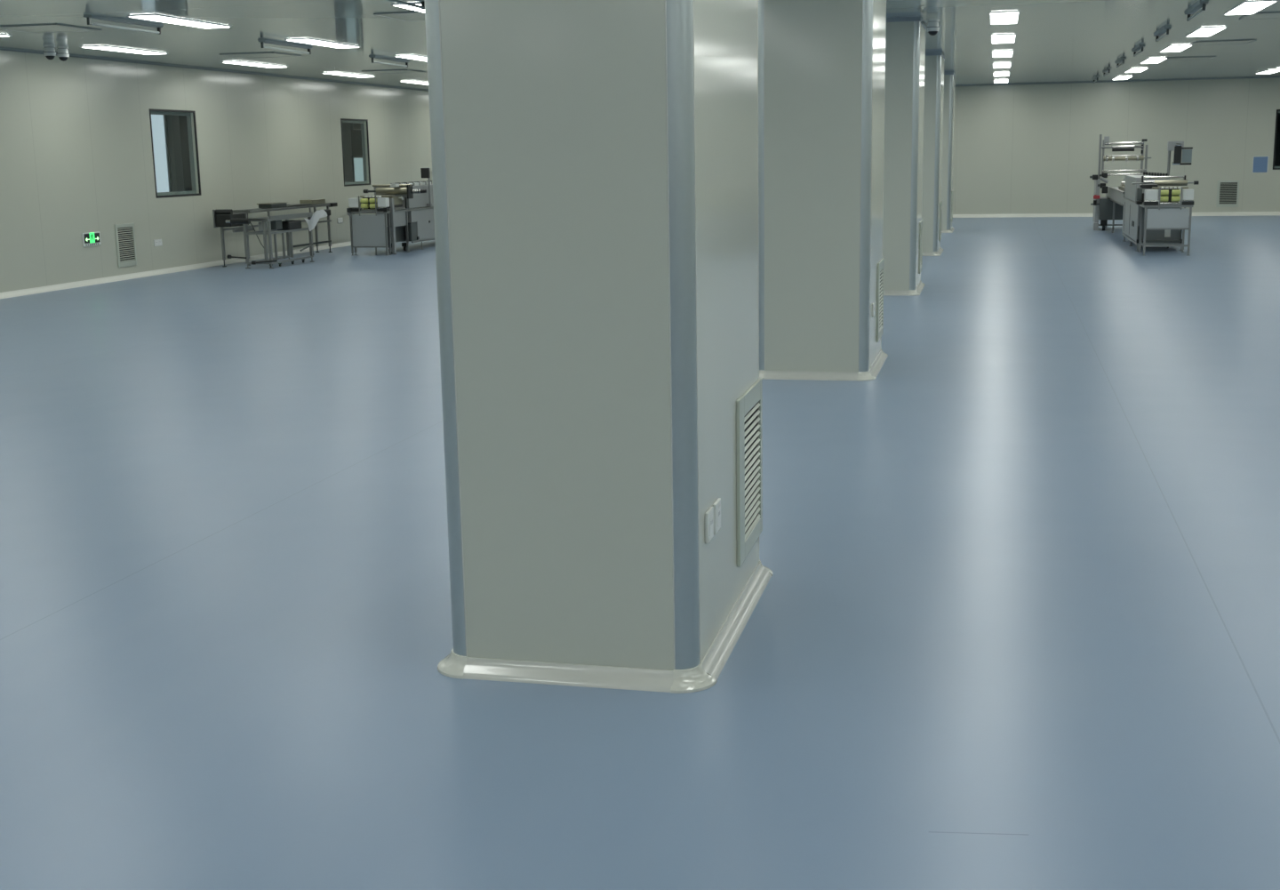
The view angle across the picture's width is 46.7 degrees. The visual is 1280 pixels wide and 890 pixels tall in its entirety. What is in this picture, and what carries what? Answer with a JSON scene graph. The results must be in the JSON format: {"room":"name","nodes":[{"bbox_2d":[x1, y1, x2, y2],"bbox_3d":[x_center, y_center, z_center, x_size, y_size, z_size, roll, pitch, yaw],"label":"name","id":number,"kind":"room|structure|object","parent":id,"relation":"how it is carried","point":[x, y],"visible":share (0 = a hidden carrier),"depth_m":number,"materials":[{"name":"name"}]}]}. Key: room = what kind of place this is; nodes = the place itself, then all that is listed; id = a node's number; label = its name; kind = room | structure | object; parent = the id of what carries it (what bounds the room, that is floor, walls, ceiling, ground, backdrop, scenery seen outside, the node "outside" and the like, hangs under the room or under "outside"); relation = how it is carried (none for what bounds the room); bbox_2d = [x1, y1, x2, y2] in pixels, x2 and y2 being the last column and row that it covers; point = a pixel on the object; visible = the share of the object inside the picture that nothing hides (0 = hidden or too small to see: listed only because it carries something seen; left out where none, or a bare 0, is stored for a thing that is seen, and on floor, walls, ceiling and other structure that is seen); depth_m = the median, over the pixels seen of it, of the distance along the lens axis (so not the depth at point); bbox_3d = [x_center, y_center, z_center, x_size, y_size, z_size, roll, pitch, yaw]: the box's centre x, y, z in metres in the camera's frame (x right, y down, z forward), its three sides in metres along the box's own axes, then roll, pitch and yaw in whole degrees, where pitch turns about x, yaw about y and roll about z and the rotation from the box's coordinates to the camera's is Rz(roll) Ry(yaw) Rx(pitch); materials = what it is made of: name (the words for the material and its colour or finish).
{"room":"clean room","nodes":[
{"label":"clean room","id":0,"kind":"room"},
{"bbox_2d":[0,49,432,292],"bbox_3d":[-8.548,-2.184,12.401,0.120,2.826,46.555,2,11,13],"label":"wall","id":1,"kind":"structure","parent":0,"point":[76,155],"depth_m":20.23,"materials":[{"name":"white paint"}]},
{"bbox_2d":[81,231,101,246],"bbox_3d":[-6.956,-2.613,18.784,0.022,0.170,0.370,2,11,13],"label":"exit sign","id":2,"kind":"object","parent":1,"relation":"attached to","point":[89,238],"visible":1,"depth_m":18.76,"materials":[{"name":"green plastic"}]},
{"bbox_2d":[114,223,136,267],"bbox_3d":[-6.782,-2.637,19.539,0.012,0.560,0.440,2,11,13],"label":"air vent","id":3,"kind":"object","parent":1,"relation":"in","point":[124,233],"visible":1,"depth_m":19.53,"materials":[{"name":"silver metal"}]},
{"bbox_2d":[153,239,162,246],"bbox_3d":[-6.602,-2.773,20.286,0.012,0.090,0.200,2,11,13],"label":"wall socket","id":4,"kind":"object","parent":1,"relation":"attached to","point":[156,242],"visible":1,"depth_m":20.27,"materials":[{"name":"white plastic"}]},
{"bbox_2d":[0,240,351,298],"bbox_3d":[-8.436,-0.827,12.648,0.061,0.065,46.555,2,11,13],"label":"baseboard","id":5,"kind":"structure","parent":1,"relation":"attached to","point":[79,284],"depth_m":19.87,"materials":[{"name":"white"}]},
{"bbox_2d":[149,108,201,198],"bbox_3d":[-6.534,-4.072,20.689,0.119,1.190,1.200,2,11,13],"label":"window","id":6,"kind":"structure","parent":1,"relation":"in","point":[190,119],"depth_m":21.15,"materials":[{"name":"black"}]},
{"bbox_2d":[0,48,428,91],"bbox_3d":[-8.503,-3.557,12.114,0.024,0.022,46.555,2,11,13],"label":"trim","id":7,"kind":"structure","parent":1,"relation":"attached to","point":[2,49],"depth_m":21.18,"materials":[{"name":"grey metal"}]},
{"bbox_2d":[337,217,343,223],"bbox_3d":[-5.244,-3.925,25.900,0.012,0.090,0.200,2,11,13],"label":"wall socket","id":8,"kind":"object","parent":1,"relation":"attached to","point":[340,220],"visible":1,"depth_m":25.88,"materials":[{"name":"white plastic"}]},
{"bbox_2d":[340,118,370,186],"bbox_3d":[-5.131,-5.231,26.490,0.119,1.170,1.160,2,11,13],"label":"window","id":9,"kind":"structure","parent":1,"relation":"in","point":[364,124],"depth_m":26.95,"materials":[{"name":"black"}]},
{"bbox_2d":[178,115,362,191],"bbox_3d":[-11.306,-2.561,14.565,0.100,2.826,49.555,2,11,13],"label":"wall","id":10,"kind":"structure","parent":0,"point":[356,134],"depth_m":26.99,"materials":[{"name":"grey"}]},
{"bbox_2d":[151,114,171,191],"bbox_3d":[-8.597,-5.048,25.436,0.040,1.900,1.800,2,11,13],"label":"window","id":11,"kind":"structure","parent":10,"relation":"in","point":[158,122],"depth_m":26.10,"materials":[{"name":"white"}]},
{"bbox_2d":[166,114,176,191],"bbox_3d":[-8.357,-4.957,26.439,0.050,2.826,0.150,2,11,13],"label":"pier","id":12,"kind":"object","parent":10,"relation":"attached to","point":[169,124],"visible":0.29,"depth_m":26.37,"materials":[{"name":"grey"}]},
{"bbox_2d":[171,115,184,191],"bbox_3d":[-8.320,-5.001,26.657,0.020,2.826,0.300,2,11,13],"label":"panel","id":13,"kind":"object","parent":10,"relation":"attached to","point":[175,121],"visible":0.29,"depth_m":26.63,"materials":[{"name":"grey"}]},
{"bbox_2d":[341,122,353,182],"bbox_3d":[-6.696,-6.351,33.352,0.030,2.826,0.980,2,11,13],"label":"trim","id":14,"kind":"structure","parent":10,"relation":"attached to","point":[346,126],"depth_m":33.55,"materials":[{"name":"grey"}]},
{"bbox_2d":[350,123,360,129],"bbox_3d":[-6.416,-7.626,34.233,0.100,0.676,1.320,2,11,13],"label":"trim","id":15,"kind":"structure","parent":10,"relation":"attached to","point":[353,126],"depth_m":33.76,"materials":[{"name":"grey"}]},
{"bbox_2d":[352,155,363,181],"bbox_3d":[-6.466,-6.337,34.306,0.040,0.720,0.900,2,11,13],"label":"window","id":16,"kind":"structure","parent":10,"relation":"in","point":[356,160],"depth_m":34.14,"materials":[{"name":"white"}]},
{"bbox_2d":[0,215,1279,889],"bbox_3d":[0.134,-0.800,12.154,23.365,0.100,49.555,2,11,13],"label":"floor","id":17,"kind":"structure","parent":0,"point":[1015,625],"depth_m":4.99,"materials":[{"name":"blue plastic"}]},
{"bbox_2d":[225,211,314,268],"bbox_3d":[-5.362,-2.978,21.534,0.735,0.735,1.728,2,11,13],"label":"conveyor","id":18,"kind":"object","parent":17,"relation":"on","point":[275,223],"visible":1,"depth_m":21.25,"materials":[{"name":"silver metal"}]},
{"bbox_2d":[304,209,327,231],"bbox_3d":[-4.868,-3.370,22.231,0.059,0.304,0.740,2,11,13],"label":"plastic sheet","id":19,"kind":"object","parent":18,"relation":"on","point":[312,222],"visible":1,"depth_m":22.23,"materials":[{"name":"white plastic"}]},
{"bbox_2d":[212,199,337,266],"bbox_3d":[-5.562,-3.312,22.887,0.339,0.875,3.533,2,11,13],"label":"conveyor","id":20,"kind":"object","parent":17,"relation":"on","point":[220,217],"visible":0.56,"depth_m":22.30,"materials":[{"name":"silver metal"}]},
{"bbox_2d":[346,168,434,255],"bbox_3d":[-3.617,-4.078,25.400,1.070,1.335,4.445,2,11,13],"label":"machine","id":21,"kind":"object","parent":17,"relation":"on","point":[404,212],"visible":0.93,"depth_m":23.79,"materials":[{"name":"silver metal"}]},
{"bbox_2d":[424,0,772,693],"bbox_3d":[-0.089,-0.813,4.683,0.859,2.826,1.344,2,11,13],"label":"pillar","id":22,"kind":"structure","parent":17,"relation":"on","point":[595,163],"depth_m":4.19,"materials":[{"name":"grey"}]},
{"bbox_2d":[704,506,713,543],"bbox_3d":[0.206,0.236,4.380,0.012,0.092,0.088,2,11,13],"label":"wall socket","id":23,"kind":"object","parent":22,"relation":"attached to","point":[709,514],"visible":1,"depth_m":4.35,"materials":[{"name":"white plastic"}]},
{"bbox_2d":[712,497,720,534],"bbox_3d":[0.235,0.216,4.501,0.012,0.092,0.088,2,11,13],"label":"wall socket","id":24,"kind":"object","parent":22,"relation":"attached to","point":[716,505],"visible":0.96,"depth_m":4.47,"materials":[{"name":"white plastic"}]},
{"bbox_2d":[736,377,762,566],"bbox_3d":[0.379,0.083,5.096,0.012,0.560,0.485,2,11,13],"label":"grille","id":25,"kind":"object","parent":22,"relation":"attached to","point":[749,405],"visible":1,"depth_m":5.07,"materials":[{"name":"silver metal"}]},
{"bbox_2d":[758,0,887,381],"bbox_3d":[1.275,-1.951,10.325,0.859,2.826,1.344,2,11,13],"label":"pillar","id":26,"kind":"structure","parent":17,"relation":"on","point":[821,63],"depth_m":9.78,"materials":[{"name":"grey metal"}]},
{"bbox_2d":[872,303,874,317],"bbox_3d":[1.599,-0.924,10.142,0.012,0.090,0.090,2,11,13],"label":"wall socket","id":27,"kind":"object","parent":26,"relation":"attached to","point":[873,304],"visible":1,"depth_m":10.10,"materials":[{"name":"white plastic"}]},
{"bbox_2d":[876,258,884,342],"bbox_3d":[1.743,-1.054,10.738,0.012,0.560,0.485,2,11,13],"label":"grille","id":28,"kind":"object","parent":26,"relation":"attached to","point":[881,264],"visible":1,"depth_m":10.71,"materials":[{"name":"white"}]},
{"bbox_2d":[882,16,926,295],"bbox_3d":[2.639,-3.089,15.967,0.859,2.826,1.344,2,11,13],"label":"pillar","id":29,"kind":"structure","parent":17,"relation":"on","point":[905,36],"depth_m":15.35,"materials":[{"name":"grey metal"}]},
{"bbox_2d":[919,220,922,273],"bbox_3d":[3.107,-2.192,16.380,0.012,0.560,0.485,2,11,13],"label":"grille","id":30,"kind":"object","parent":29,"relation":"attached to","point":[921,221],"visible":1,"depth_m":16.29,"materials":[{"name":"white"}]},
{"bbox_2d":[920,18,939,35],"bbox_3d":[2.949,-4.238,15.047,0.192,0.158,0.148,2,11,13],"label":"dome camera","id":31,"kind":"object","parent":29,"relation":"attached to","point":[932,28],"visible":1,"depth_m":14.99,"materials":[{"name":"white plastic"}]},
{"bbox_2d":[921,51,944,255],"bbox_3d":[4.003,-4.227,21.609,0.859,2.826,1.344,2,11,13],"label":"pillar","id":32,"kind":"structure","parent":17,"relation":"on","point":[934,61],"depth_m":20.99,"materials":[{"name":"grey metal"}]},
{"bbox_2d":[939,200,942,240],"bbox_3d":[4.472,-3.330,22.022,0.012,0.560,0.485,2,11,13],"label":"grille","id":33,"kind":"object","parent":32,"relation":"attached to","point":[940,206],"visible":1,"depth_m":21.84,"materials":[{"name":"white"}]},
{"bbox_2d":[941,72,955,232],"bbox_3d":[5.367,-5.365,27.251,0.859,2.826,1.344,2,11,13],"label":"pillar","id":34,"kind":"structure","parent":17,"relation":"on","point":[949,77],"depth_m":26.63,"materials":[{"name":"grey metal"}]},
{"bbox_2d":[951,190,953,221],"bbox_3d":[5.836,-4.468,27.664,0.012,0.560,0.485,2,11,13],"label":"grille","id":35,"kind":"object","parent":34,"relation":"attached to","point":[952,190],"visible":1,"depth_m":27.48,"materials":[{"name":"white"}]},
{"bbox_2d":[1089,134,1199,255],"bbox_3d":[8.195,-4.171,23.848,1.278,1.700,7.550,1,11,11],"label":"machine","id":36,"kind":"object","parent":17,"relation":"on","point":[1152,214],"visible":1,"depth_m":21.70,"materials":[{"name":"silver metal"}]},
{"bbox_2d":[1141,240,1180,242],"bbox_3d":[7.440,-2.909,21.151,0.520,0.035,0.140,2,11,13],"label":"shelf","id":37,"kind":"object","parent":36,"relation":"attached to","point":[1147,241],"depth_m":21.08,"materials":[{"name":"grey metal"}]},
{"bbox_2d":[0,0,1279,89],"bbox_3d":[0.083,-3.670,11.587,23.365,0.100,49.555,2,11,13],"label":"ceiling","id":38,"kind":"structure","parent":0,"point":[1057,41],"depth_m":16.75,"materials":[{"name":"white paint"}]},
{"bbox_2d":[43,45,55,59],"bbox_3d":[-6.667,-4.431,16.727,0.133,0.158,0.133,2,11,13],"label":"dome camera","id":39,"kind":"object","parent":38,"relation":"attached to","point":[50,52],"visible":1,"depth_m":16.68,"materials":[{"name":"white plastic"}]},
{"bbox_2d":[0,24,102,33],"bbox_3d":[-5.846,-4.098,14.583,0.750,0.010,0.750,2,11,13],"label":"ceiling vent","id":40,"kind":"object","parent":38,"relation":"in","point":[44,28],"visible":1,"depth_m":14.53,"materials":[{"name":"grey metal"}]},
{"bbox_2d":[56,46,69,61],"bbox_3d":[-6.609,-4.479,16.966,0.133,0.158,0.133,2,11,13],"label":"dome camera","id":41,"kind":"object","parent":38,"relation":"attached to","point":[63,54],"visible":1,"depth_m":16.92,"materials":[{"name":"white plastic"}]},
{"bbox_2d":[83,14,163,34],"bbox_3d":[-4.830,-3.942,13.897,0.090,0.088,1.200,2,11,13],"label":"lamp","id":42,"kind":"object","parent":38,"relation":"attached to","point":[88,17],"visible":1,"depth_m":13.82,"materials":[{"name":"grey metal"}]},
{"bbox_2d":[80,45,167,54],"bbox_3d":[-6.101,-4.682,17.567,0.294,0.012,1.404,2,11,13],"label":"recessed light","id":43,"kind":"object","parent":38,"relation":"in","point":[100,47],"visible":1,"depth_m":17.46,"materials":[{"name":"white plastic"}]},
{"bbox_2d":[126,14,231,28],"bbox_3d":[-4.367,-4.030,14.106,0.294,0.012,1.404,2,11,13],"label":"recessed light","id":44,"kind":"object","parent":38,"relation":"in","point":[150,17],"visible":1,"depth_m":14.00,"materials":[{"name":"white plastic"}]},
{"bbox_2d":[221,61,287,67],"bbox_3d":[-5.357,-5.303,20.646,0.294,0.012,1.404,2,11,13],"label":"recessed light","id":45,"kind":"object","parent":38,"relation":"in","point":[231,62],"visible":1,"depth_m":20.52,"materials":[{"name":"white plastic"}]},
{"bbox_2d":[219,52,301,58],"bbox_3d":[-4.820,-4.954,18.828,0.750,0.010,0.750,2,11,13],"label":"ceiling vent","id":46,"kind":"object","parent":38,"relation":"in","point":[252,54],"visible":1,"depth_m":18.75,"materials":[{"name":"metal"}]},
{"bbox_2d":[257,40,312,54],"bbox_3d":[-4.069,-4.577,17.045,0.090,0.088,1.200,2,11,13],"label":"lamp","id":47,"kind":"object","parent":38,"relation":"attached to","point":[261,42],"visible":1,"depth_m":16.96,"materials":[{"name":"grey metal"}]},
{"bbox_2d":[284,38,360,47],"bbox_3d":[-3.646,-4.631,17.089,0.294,0.012,1.404,2,11,13],"label":"recessed light","id":48,"kind":"object","parent":38,"relation":"in","point":[310,41],"visible":1,"depth_m":16.96,"materials":[{"name":"white plastic"}]},
{"bbox_2d":[322,72,374,77],"bbox_3d":[-4.636,-5.904,23.628,0.294,0.012,1.404,2,11,13],"label":"recessed light","id":49,"kind":"object","parent":38,"relation":"in","point":[330,73],"visible":1,"depth_m":23.55,"materials":[{"name":"white plastic"}]},
{"bbox_2d":[368,56,409,67],"bbox_3d":[-3.366,-5.163,19.954,0.090,0.088,1.200,2,11,13],"label":"lamp","id":50,"kind":"object","parent":38,"relation":"attached to","point":[372,57],"visible":1,"depth_m":19.89,"materials":[{"name":"grey metal"}]},
{"bbox_2d":[361,69,423,73],"bbox_3d":[-3.816,-5.791,22.977,0.750,0.010,0.750,2,11,13],"label":"ceiling vent","id":51,"kind":"object","parent":38,"relation":"in","point":[396,71],"visible":1,"depth_m":22.90,"materials":[{"name":"metal"}]},
{"bbox_2d":[373,11,425,21],"bbox_3d":[-2.009,-4.043,13.950,0.750,0.010,0.750,2,11,13],"label":"ceiling vent","id":52,"kind":"object","parent":38,"relation":"in","point":[406,16],"visible":0.49,"depth_m":13.86,"materials":[{"name":"metal"}]},
{"bbox_2d":[386,0,424,9],"bbox_3d":[-1.964,-3.605,11.930,0.090,0.088,1.200,2,11,13],"label":"lamp","id":53,"kind":"object","parent":38,"relation":"attached to","point":[422,6],"visible":0.85,"depth_m":12.26,"materials":[{"name":"grey plastic"}]},
{"bbox_2d":[391,2,424,12],"bbox_3d":[-1.857,-3.958,13.514,0.294,0.012,1.404,2,11,13],"label":"recessed light","id":54,"kind":"object","parent":38,"relation":"in","point":[418,4],"visible":0.29,"depth_m":13.01,"materials":[{"name":"white plastic"}]},
{"bbox_2d":[394,55,427,61],"bbox_3d":[-2.925,-5.233,20.072,0.294,0.012,1.404,2,11,13],"label":"recessed light","id":55,"kind":"object","parent":38,"relation":"in","point":[412,57],"visible":0.51,"depth_m":19.65,"materials":[{"name":"white plastic"}]},
{"bbox_2d":[399,80,428,84],"bbox_3d":[-3.915,-6.506,26.611,0.294,0.012,1.404,2,11,13],"label":"recessed light","id":56,"kind":"object","parent":38,"relation":"in","point":[412,82],"visible":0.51,"depth_m":26.23,"materials":[{"name":"white plastic"}]},
{"bbox_2d":[992,72,1009,76],"bbox_3d":[6.657,-6.826,27.268,0.294,0.012,1.404,2,11,13],"label":"recessed light","id":57,"kind":"object","parent":38,"relation":"in","point":[995,74],"visible":1,"depth_m":27.15,"materials":[{"name":"white plastic"}]},
{"bbox_2d":[993,79,1008,83],"bbox_3d":[7.378,-7.428,30.251,0.294,0.012,1.404,2,11,13],"label":"recessed light","id":58,"kind":"object","parent":38,"relation":"in","point":[1000,80],"visible":1,"depth_m":30.10,"materials":[{"name":"white plastic"}]},
{"bbox_2d":[992,62,1011,68],"bbox_3d":[5.936,-6.224,24.286,0.294,0.012,1.404,2,11,13],"label":"recessed light","id":59,"kind":"object","parent":38,"relation":"in","point":[1004,64],"visible":1,"depth_m":24.15,"materials":[{"name":"white plastic"}]},
{"bbox_2d":[992,50,1013,57],"bbox_3d":[5.215,-5.623,21.303,0.294,0.012,1.404,2,11,13],"label":"recessed light","id":60,"kind":"object","parent":38,"relation":"in","point":[995,53],"visible":1,"depth_m":21.16,"materials":[{"name":"white plastic"}]},
{"bbox_2d":[991,33,1015,43],"bbox_3d":[4.493,-5.021,18.320,0.294,0.012,1.404,2,11,13],"label":"recessed light","id":61,"kind":"object","parent":38,"relation":"in","point":[995,38],"visible":1,"depth_m":18.18,"materials":[{"name":"white plastic"}]},
{"bbox_2d":[989,11,1019,23],"bbox_3d":[3.772,-4.420,15.338,0.294,0.012,1.404,2,11,13],"label":"recessed light","id":62,"kind":"object","parent":38,"relation":"in","point":[999,17],"visible":1,"depth_m":15.19,"materials":[{"name":"white plastic"}]},
{"bbox_2d":[1091,75,1100,83],"bbox_3d":[9.051,-7.253,29.410,0.090,0.088,1.200,2,11,13],"label":"lamp","id":63,"kind":"object","parent":38,"relation":"attached to","point":[1094,77],"visible":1,"depth_m":29.17,"materials":[{"name":"grey metal"}]},
{"bbox_2d":[1102,67,1111,76],"bbox_3d":[8.329,-6.652,26.427,0.090,0.088,1.200,2,11,13],"label":"lamp","id":64,"kind":"object","parent":38,"relation":"attached to","point":[1106,70],"visible":1,"depth_m":26.29,"materials":[{"name":"grey metal"}]},
{"bbox_2d":[1114,57,1126,67],"bbox_3d":[7.608,-6.050,23.445,0.090,0.088,1.200,2,11,13],"label":"lamp","id":65,"kind":"object","parent":38,"relation":"attached to","point":[1121,60],"visible":1,"depth_m":23.29,"materials":[{"name":"grey metal"}]},
{"bbox_2d":[1112,75,1133,79],"bbox_3d":[9.674,-7.362,29.709,0.294,0.012,1.404,2,11,13],"label":"recessed light","id":66,"kind":"object","parent":38,"relation":"in","point":[1127,76],"visible":1,"depth_m":29.54,"materials":[{"name":"white plastic"}]},
{"bbox_2d":[1124,67,1148,72],"bbox_3d":[8.953,-6.761,26.726,0.294,0.012,1.404,2,11,13],"label":"recessed light","id":67,"kind":"object","parent":38,"relation":"in","point":[1131,70],"visible":1,"depth_m":26.57,"materials":[{"name":"white plastic"}]},
{"bbox_2d":[1131,44,1145,55],"bbox_3d":[6.887,-5.448,20.462,0.090,0.088,1.200,2,11,13],"label":"lamp","id":68,"kind":"object","parent":38,"relation":"attached to","point":[1139,47],"visible":1,"depth_m":20.33,"materials":[{"name":"grey metal"}]},
{"bbox_2d":[1139,57,1166,63],"bbox_3d":[8.232,-6.159,23.744,0.294,0.012,1.404,2,11,13],"label":"recessed light","id":69,"kind":"object","parent":38,"relation":"in","point":[1148,60],"visible":1,"depth_m":23.64,"materials":[{"name":"white plastic"}]},
{"bbox_2d":[1153,26,1171,41],"bbox_3d":[6.166,-4.847,17.480,0.090,0.088,1.200,2,11,13],"label":"lamp","id":70,"kind":"object","parent":38,"relation":"attached to","point":[1163,30],"visible":1,"depth_m":17.38,"materials":[{"name":"grey metal"}]},
{"bbox_2d":[1159,44,1191,52],"bbox_3d":[7.511,-5.557,20.761,0.294,0.012,1.404,2,11,13],"label":"recessed light","id":71,"kind":"object","parent":38,"relation":"in","point":[1180,47],"visible":0.99,"depth_m":20.65,"materials":[{"name":"white plastic"}]},
{"bbox_2d":[1164,56,1216,60],"bbox_3d":[8.627,-6.083,23.317,0.750,0.010,0.750,2,11,13],"label":"ceiling vent","id":72,"kind":"object","parent":38,"relation":"in","point":[1205,57],"visible":0.94,"depth_m":23.21,"materials":[{"name":"metal"}]},
{"bbox_2d":[1184,0,1208,20],"bbox_3d":[5.445,-4.245,14.497,0.090,0.088,1.200,2,11,13],"label":"lamp","id":73,"kind":"object","parent":38,"relation":"attached to","point":[1198,5],"visible":1,"depth_m":14.40,"materials":[{"name":"grey metal"}]},
{"bbox_2d":[1185,26,1227,37],"bbox_3d":[6.789,-4.956,17.779,0.294,0.012,1.404,2,11,13],"label":"recessed light","id":74,"kind":"object","parent":38,"relation":"in","point":[1201,31],"visible":1,"depth_m":17.63,"materials":[{"name":"white plastic"}]},
{"bbox_2d":[1190,39,1256,45],"bbox_3d":[7.762,-5.361,19.740,0.750,0.010,0.750,2,11,13],"label":"ceiling vent","id":75,"kind":"object","parent":38,"relation":"in","point":[1226,42],"visible":1,"depth_m":19.67,"materials":[{"name":"metal"}]},
{"bbox_2d":[1223,0,1278,15],"bbox_3d":[6.040,-4.331,14.681,0.294,0.012,1.404,2,11,13],"label":"recessed light","id":76,"kind":"object","parent":38,"relation":"in","point":[1249,7],"visible":1,"depth_m":14.57,"materials":[{"name":"white plastic"}]},
{"bbox_2d":[1238,11,1279,19],"bbox_3d":[6.759,-4.524,15.590,0.750,0.010,0.750,2,11,13],"label":"ceiling vent","id":77,"kind":"object","parent":38,"relation":"in","point":[1257,15],"visible":0.97,"depth_m":15.64,"materials":[{"name":"metal"}]},
{"bbox_2d":[1256,69,1279,73],"bbox_3d":[12.011,-7.116,28.250,0.294,0.012,1.404,2,11,13],"label":"recessed light","id":78,"kind":"object","parent":38,"relation":"in","point":[1275,70],"visible":1,"depth_m":28.06,"materials":[{"name":"white plastic"}]},
{"bbox_2d":[952,77,1279,214],"bbox_3d":[6.643,-6.394,32.346,20.285,2.826,0.120,2,11,13],"label":"wall","id":79,"kind":"structure","parent":0,"point":[1019,148],"depth_m":31.48,"materials":[{"name":"white paint"}]},
{"bbox_2d":[952,211,1279,217],"bbox_3d":[6.704,-5.024,32.508,20.165,0.075,0.070,2,11,13],"label":"baseboard","id":80,"kind":"structure","parent":79,"relation":"attached to","point":[1229,213],"depth_m":31.91,"materials":[{"name":"white"}]},
{"bbox_2d":[955,76,1279,86],"bbox_3d":[6.660,-7.753,31.992,20.165,0.022,0.024,2,11,13],"label":"trim","id":81,"kind":"structure","parent":79,"relation":"attached to","point":[1261,76],"depth_m":31.17,"materials":[{"name":"grey metal"}]},
{"bbox_2d":[1216,180,1239,207],"bbox_3d":[12.353,-5.278,31.121,0.430,0.560,0.012,2,11,13],"label":"air vent","id":82,"kind":"object","parent":79,"relation":"in","point":[1228,191],"visible":1,"depth_m":31.12,"materials":[{"name":"silver metal"}]},
{"bbox_2d":[1252,156,1268,172],"bbox_3d":[12.931,-5.845,30.867,0.300,0.340,0.012,2,11,13],"label":"wall panel","id":83,"kind":"object","parent":79,"relation":"attached to","point":[1260,164],"visible":1,"depth_m":30.86,"materials":[{"name":"blue"}]},
{"bbox_2d":[1272,109,1279,169],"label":"window","id":84,"kind":"structure","parent":79,"relation":"in","point":[1277,110],"depth_m":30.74,"materials":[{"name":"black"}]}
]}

